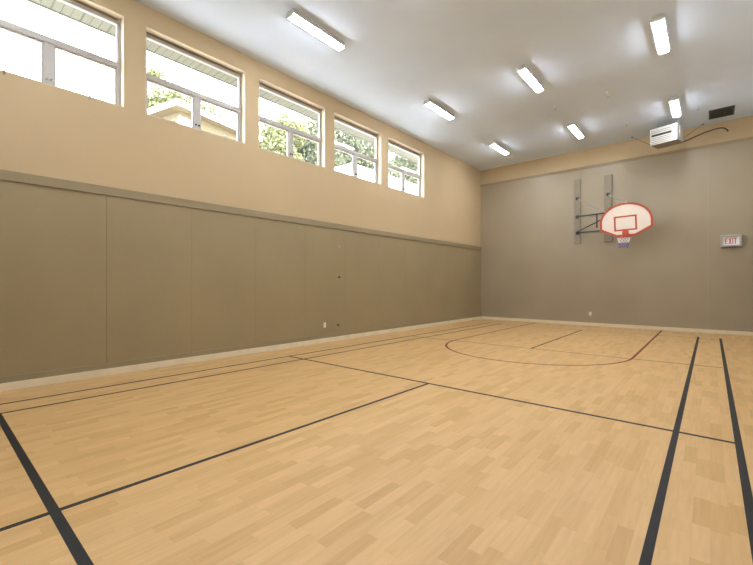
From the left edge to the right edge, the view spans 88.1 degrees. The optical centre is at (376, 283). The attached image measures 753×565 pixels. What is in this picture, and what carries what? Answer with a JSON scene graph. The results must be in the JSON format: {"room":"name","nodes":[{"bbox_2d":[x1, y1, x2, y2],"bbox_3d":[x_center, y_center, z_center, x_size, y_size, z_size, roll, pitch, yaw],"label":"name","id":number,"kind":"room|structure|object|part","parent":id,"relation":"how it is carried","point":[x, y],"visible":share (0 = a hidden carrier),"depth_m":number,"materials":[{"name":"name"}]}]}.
{"room":"sports hall","nodes":[
{"label":"sports hall","id":0,"kind":"room"},
{"bbox_2d":[0,0,480,376],"bbox_3d":[-1.123,-1.510,9.161,0.232,5.700,16.050,0,0,41],"label":"wall","id":1,"kind":"structure","parent":0,"point":[87,279],"depth_m":6.65,"materials":[{"name":"beige paint"}]},
{"bbox_2d":[0,0,120,105],"bbox_3d":[-4.474,-3.348,5.312,0.093,1.375,1.720,0,0,41],"label":"window","id":2,"kind":"structure","parent":1,"relation":"in","point":[49,45],"depth_m":5.46,"materials":[{"name":"grey metal"}]},
{"bbox_3d":[-4.768,-2.996,5.001,0.035,0.572,0.756,0,0,41],"label":"sash","id":3,"kind":"part","parent":2,"relation":"part of","materials":[{"name":"glass"}]},
{"bbox_3d":[-4.209,-2.996,5.653,0.035,0.572,0.746,0,0,41],"label":"sash","id":4,"kind":"part","parent":2,"relation":"part of","materials":[{"name":"glass"}]},
{"bbox_2d":[146,32,240,141],"bbox_3d":[-3.162,-3.348,6.843,0.093,1.375,1.719,0,0,41],"label":"window","id":5,"kind":"structure","parent":1,"relation":"in","point":[196,98],"depth_m":6.81,"materials":[{"name":"grey metal"}]},
{"bbox_3d":[-3.455,-2.996,6.532,0.035,0.572,0.756,0,0,41],"label":"sash","id":6,"kind":"part","parent":5,"relation":"part of","materials":[{"name":"glass"}]},
{"bbox_3d":[-2.897,-2.996,7.184,0.035,0.572,0.746,0,0,41],"label":"sash","id":7,"kind":"part","parent":5,"relation":"part of","materials":[{"name":"glass"}]},
{"bbox_2d":[27,0,417,161],"bbox_3d":[-1.192,-4.297,9.912,0.850,0.086,21.500,0,0,41],"label":"soffit","id":8,"kind":"structure","parent":1,"relation":"attached to","point":[56,6],"depth_m":7.53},
{"bbox_2d":[25,0,417,162],"bbox_3d":[-1.526,-4.408,10.198,0.030,0.304,21.500,0,0,41],"label":"fascia","id":9,"kind":"object","parent":8,"relation":"attached to","point":[25,0],"visible":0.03,"depth_m":7.55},
{"bbox_2d":[0,169,480,249],"bbox_3d":[-1.031,-1.359,9.082,0.034,0.127,15.550,0,0,41],"label":"trim","id":10,"kind":"structure","parent":1,"relation":"attached to","point":[6,175],"depth_m":6.49,"materials":[{"name":"beige paint"}]},
{"bbox_2d":[0,314,480,391],"bbox_3d":[-1.038,1.288,9.068,0.018,0.104,15.520,0,0,41],"label":"baseboard","id":11,"kind":"structure","parent":1,"relation":"attached to","point":[9,386],"depth_m":6.49,"materials":[{"name":"beige paint"}]},
{"bbox_2d":[259,83,320,165],"bbox_3d":[-1.849,-3.348,8.374,0.093,1.375,1.725,0,0,41],"label":"window","id":12,"kind":"structure","parent":1,"relation":"in","point":[290,131],"depth_m":8.37,"materials":[{"name":"grey metal"}]},
{"bbox_3d":[-2.144,-2.996,8.063,0.035,0.572,0.758,0,0,41],"label":"sash","id":13,"kind":"part","parent":12,"relation":"part of","materials":[{"name":"glass"}]},
{"bbox_3d":[-1.583,-2.996,8.717,0.035,0.572,0.748,0,0,41],"label":"sash","id":14,"kind":"part","parent":12,"relation":"part of","materials":[{"name":"glass"}]},
{"bbox_2d":[334,116,377,183],"bbox_3d":[-0.540,-3.348,9.902,0.093,1.375,1.725,0,0,41],"label":"window","id":15,"kind":"structure","parent":1,"relation":"in","point":[354,154],"depth_m":9.94,"materials":[{"name":"grey metal"}]},
{"bbox_3d":[-0.835,-2.996,9.591,0.035,0.572,0.758,0,0,41],"label":"sash","id":16,"kind":"part","parent":15,"relation":"part of","materials":[{"name":"glass"}]},
{"bbox_3d":[-0.274,-2.996,10.245,0.035,0.572,0.748,0,0,41],"label":"sash","id":17,"kind":"part","parent":15,"relation":"part of","materials":[{"name":"glass"}]},
{"bbox_2d":[388,140,420,196],"bbox_3d":[0.790,-3.348,11.454,0.093,1.375,1.768,0,0,41],"label":"window","id":18,"kind":"structure","parent":1,"relation":"in","point":[403,172],"depth_m":11.54,"materials":[{"name":"grey metal"}]},
{"bbox_3d":[0.488,-2.996,11.134,0.035,0.572,0.780,0,0,41],"label":"sash","id":19,"kind":"part","parent":18,"relation":"part of","materials":[{"name":"glass"}]},
{"bbox_3d":[1.063,-2.996,11.805,0.035,0.572,0.770,0,0,41],"label":"sash","id":20,"kind":"part","parent":18,"relation":"part of","materials":[{"name":"glass"}]},
{"bbox_2d":[0,319,752,564],"bbox_3d":[1.894,1.464,6.575,8.240,0.251,16.050,0,0,41],"label":"floor","id":21,"kind":"structure","parent":0,"point":[479,441],"depth_m":2.97,"materials":[{"name":"brown wood"}]},
{"bbox_2d":[136,0,752,170],"bbox_3d":[1.894,-4.510,6.575,8.240,0.300,16.050,0,0,41],"label":"ceiling","id":22,"kind":"structure","parent":0,"point":[463,56],"depth_m":7.60,"materials":[{"name":"paint"}]},
{"bbox_2d":[286,8,344,50],"bbox_3d":[-1.008,-4.308,6.646,0.190,0.104,1.150,0,0,41],"label":"ceiling light","id":23,"kind":"object","parent":22,"relation":"attached to","point":[292,15],"visible":1,"depth_m":6.55,"materials":[{"name":"white plastic"}]},
{"bbox_2d":[423,99,453,119],"bbox_3d":[1.562,-4.308,9.645,0.190,0.104,1.150,0,0,41],"label":"ceiling light","id":24,"kind":"object","parent":22,"relation":"attached to","point":[429,103],"visible":1,"depth_m":9.54,"materials":[{"name":"white plastic"}]},
{"bbox_2d":[489,141,508,154],"bbox_3d":[3.911,-4.308,12.386,0.190,0.104,1.150,0,0,41],"label":"ceiling light","id":25,"kind":"object","parent":22,"relation":"attached to","point":[493,144],"visible":1,"depth_m":12.27,"materials":[{"name":"white plastic"}]},
{"bbox_2d":[516,64,543,92],"bbox_3d":[3.248,-4.308,8.200,0.190,0.104,1.150,0,0,41],"label":"ceiling light","id":26,"kind":"object","parent":22,"relation":"attached to","point":[523,71],"visible":1,"depth_m":8.09,"materials":[{"name":"white plastic"}]},
{"bbox_2d":[566,122,584,138],"bbox_3d":[5.597,-4.308,10.941,0.190,0.104,1.150,0,0,41],"label":"ceiling light","id":27,"kind":"object","parent":22,"relation":"attached to","point":[573,128],"visible":1,"depth_m":10.82,"materials":[{"name":"white plastic"}]},
{"bbox_2d":[650,13,669,54],"bbox_3d":[4.934,-4.308,6.756,0.190,0.104,1.150,0,0,41],"label":"ceiling light","id":28,"kind":"object","parent":22,"relation":"attached to","point":[658,23],"visible":1,"depth_m":6.65,"materials":[{"name":"white plastic"}]},
{"bbox_2d":[631,119,703,148],"bbox_3d":[7.961,-4.055,10.892,1.263,0.619,1.562,0,0,-35],"label":"heater","id":29,"kind":"object","parent":22,"relation":"hanging from","point":[672,134],"visible":1,"depth_m":10.31,"materials":[{"name":"white metal"}]},
{"bbox_3d":[7.611,-3.962,10.326,0.035,0.434,0.612,0,0,-35],"label":"frame","id":30,"kind":"part","parent":29,"relation":"part of","materials":[{"name":"white metal"}]},
{"bbox_3d":[7.802,-3.966,10.459,0.440,0.418,0.600,0,0,-35],"label":"casing","id":31,"kind":"part","parent":29,"relation":"part of","materials":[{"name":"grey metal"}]},
{"bbox_2d":[683,127,728,141],"bbox_3d":[8.731,-3.948,10.344,1.247,0.404,0.104,0,0,0],"label":"cable","id":32,"kind":"object","parent":29,"relation":"attached to","point":[719,127],"visible":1,"depth_m":10.33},
{"bbox_2d":[668,96,680,117],"bbox_3d":[7.283,-4.308,9.497,0.190,0.104,1.150,0,0,41],"label":"ceiling light","id":33,"kind":"object","parent":22,"relation":"attached to","point":[674,104],"visible":1,"depth_m":9.38,"materials":[{"name":"white plastic"}]},
{"bbox_2d":[709,105,734,119],"bbox_3d":[8.767,-4.354,9.898,0.492,0.013,0.680,0,0,41],"label":"ceiling vent","id":34,"kind":"object","parent":22,"relation":"in","point":[725,111],"visible":1,"depth_m":9.90,"materials":[{"name":"grey metal"}]},
{"bbox_2d":[481,116,752,328],"bbox_3d":[7.021,-1.510,12.557,8.180,5.700,0.232,0,0,41],"label":"wall","id":35,"kind":"structure","parent":0,"point":[677,270],"depth_m":11.83,"materials":[{"name":"beige paint"}]},
{"bbox_2d":[574,174,653,247],"bbox_3d":[6.975,-2.201,11.689,0.938,2.417,2.346,0,0,-4],"label":"basketball hoop","id":36,"kind":"object","parent":35,"relation":"attached to","point":[625,220],"visible":1,"depth_m":11.16,"materials":[{"name":"white plastic"}]},
{"bbox_3d":[6.621,-1.613,11.998,0.040,0.133,1.369,0,0,-8],"label":"arm","id":37,"kind":"part","parent":36,"relation":"part of","materials":[{"name":"black paint"}]},
{"bbox_3d":[6.617,-2.130,12.002,0.040,0.148,1.370,0,0,-8],"label":"arm","id":38,"kind":"part","parent":36,"relation":"part of","materials":[{"name":"black paint"}]},
{"bbox_2d":[480,137,752,186],"bbox_3d":[6.944,-3.772,12.467,7.740,0.083,0.030,0,0,41],"label":"trim","id":39,"kind":"structure","parent":35,"relation":"attached to","point":[747,138],"depth_m":11.82,"materials":[{"name":"beige paint"}]},
{"bbox_2d":[481,315,752,335],"bbox_3d":[6.945,1.289,12.459,7.728,0.102,0.018,0,0,41],"label":"baseboard","id":40,"kind":"structure","parent":35,"relation":"attached to","point":[482,317],"depth_m":11.80,"materials":[{"name":"beige paint"}]},
{"bbox_2d":[721,234,741,246],"bbox_3d":[9.384,-1.147,10.307,0.410,0.305,0.110,0,0,41],"label":"exit sign","id":41,"kind":"object","parent":35,"relation":"attached to","point":[736,239],"visible":1,"depth_m":10.29,"materials":[{"name":"white plastic"}]},
{"label":"outside","id":42,"kind":"structure","parent":0,"visible":0},
{"label":"ground","id":43,"kind":"structure","parent":42,"visible":0},
{"bbox_2d":[111,63,236,124],"bbox_3d":[-10.979,-5.131,22.383,3.220,13.559,7.300,0,0,41],"label":"tree","id":44,"kind":"object","parent":43,"relation":"on","point":[156,98],"visible":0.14,"depth_m":20.99,"materials":[{"name":"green plant"}]},
{"bbox_2d":[148,99,261,141],"bbox_3d":[-8.218,-2.740,16.474,5.200,8.760,4.010,0,0,29],"label":"house","id":45,"kind":"structure","parent":43,"relation":"on","point":[178,110],"depth_m":14.39,"materials":[{"name":"yellow paint"}]},
{"bbox_2d":[259,111,310,160],"bbox_3d":[-6.522,-4.626,23.739,3.593,12.551,5.555,0,0,41],"label":"tree","id":46,"kind":"object","parent":43,"relation":"on","point":[274,139],"visible":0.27,"depth_m":23.66,"materials":[{"name":"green plant"}]},
{"bbox_2d":[294,116,345,167],"bbox_3d":[-4.447,-5.267,27.592,4.156,13.830,5.397,0,0,41],"label":"tree","id":47,"kind":"object","parent":43,"relation":"on","point":[309,152],"visible":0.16,"depth_m":26.73,"materials":[{"name":"green plant"}]},
{"bbox_2d":[334,128,399,177],"bbox_3d":[-1.744,-6.218,32.430,4.903,15.731,8.738,0,0,41],"label":"tree","id":48,"kind":"object","parent":43,"relation":"on","point":[357,145],"visible":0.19,"depth_m":31.15,"materials":[{"name":"green plant"}]},
{"bbox_2d":[334,163,417,194],"bbox_3d":[0.356,-2.325,24.619,5.500,7.930,11.150,0,0,41],"label":"house","id":49,"kind":"structure","parent":43,"relation":"on","point":[365,173],"depth_m":19.80,"materials":[{"name":"white paint"}]},
{"bbox_2d":[388,151,417,184],"bbox_3d":[3.973,-6.382,39.192,4.913,16.058,10.196,0,0,44],"label":"tree","id":50,"kind":"object","parent":43,"relation":"on","point":[404,163],"visible":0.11,"depth_m":36.68,"materials":[{"name":"green plant"}]}
]}

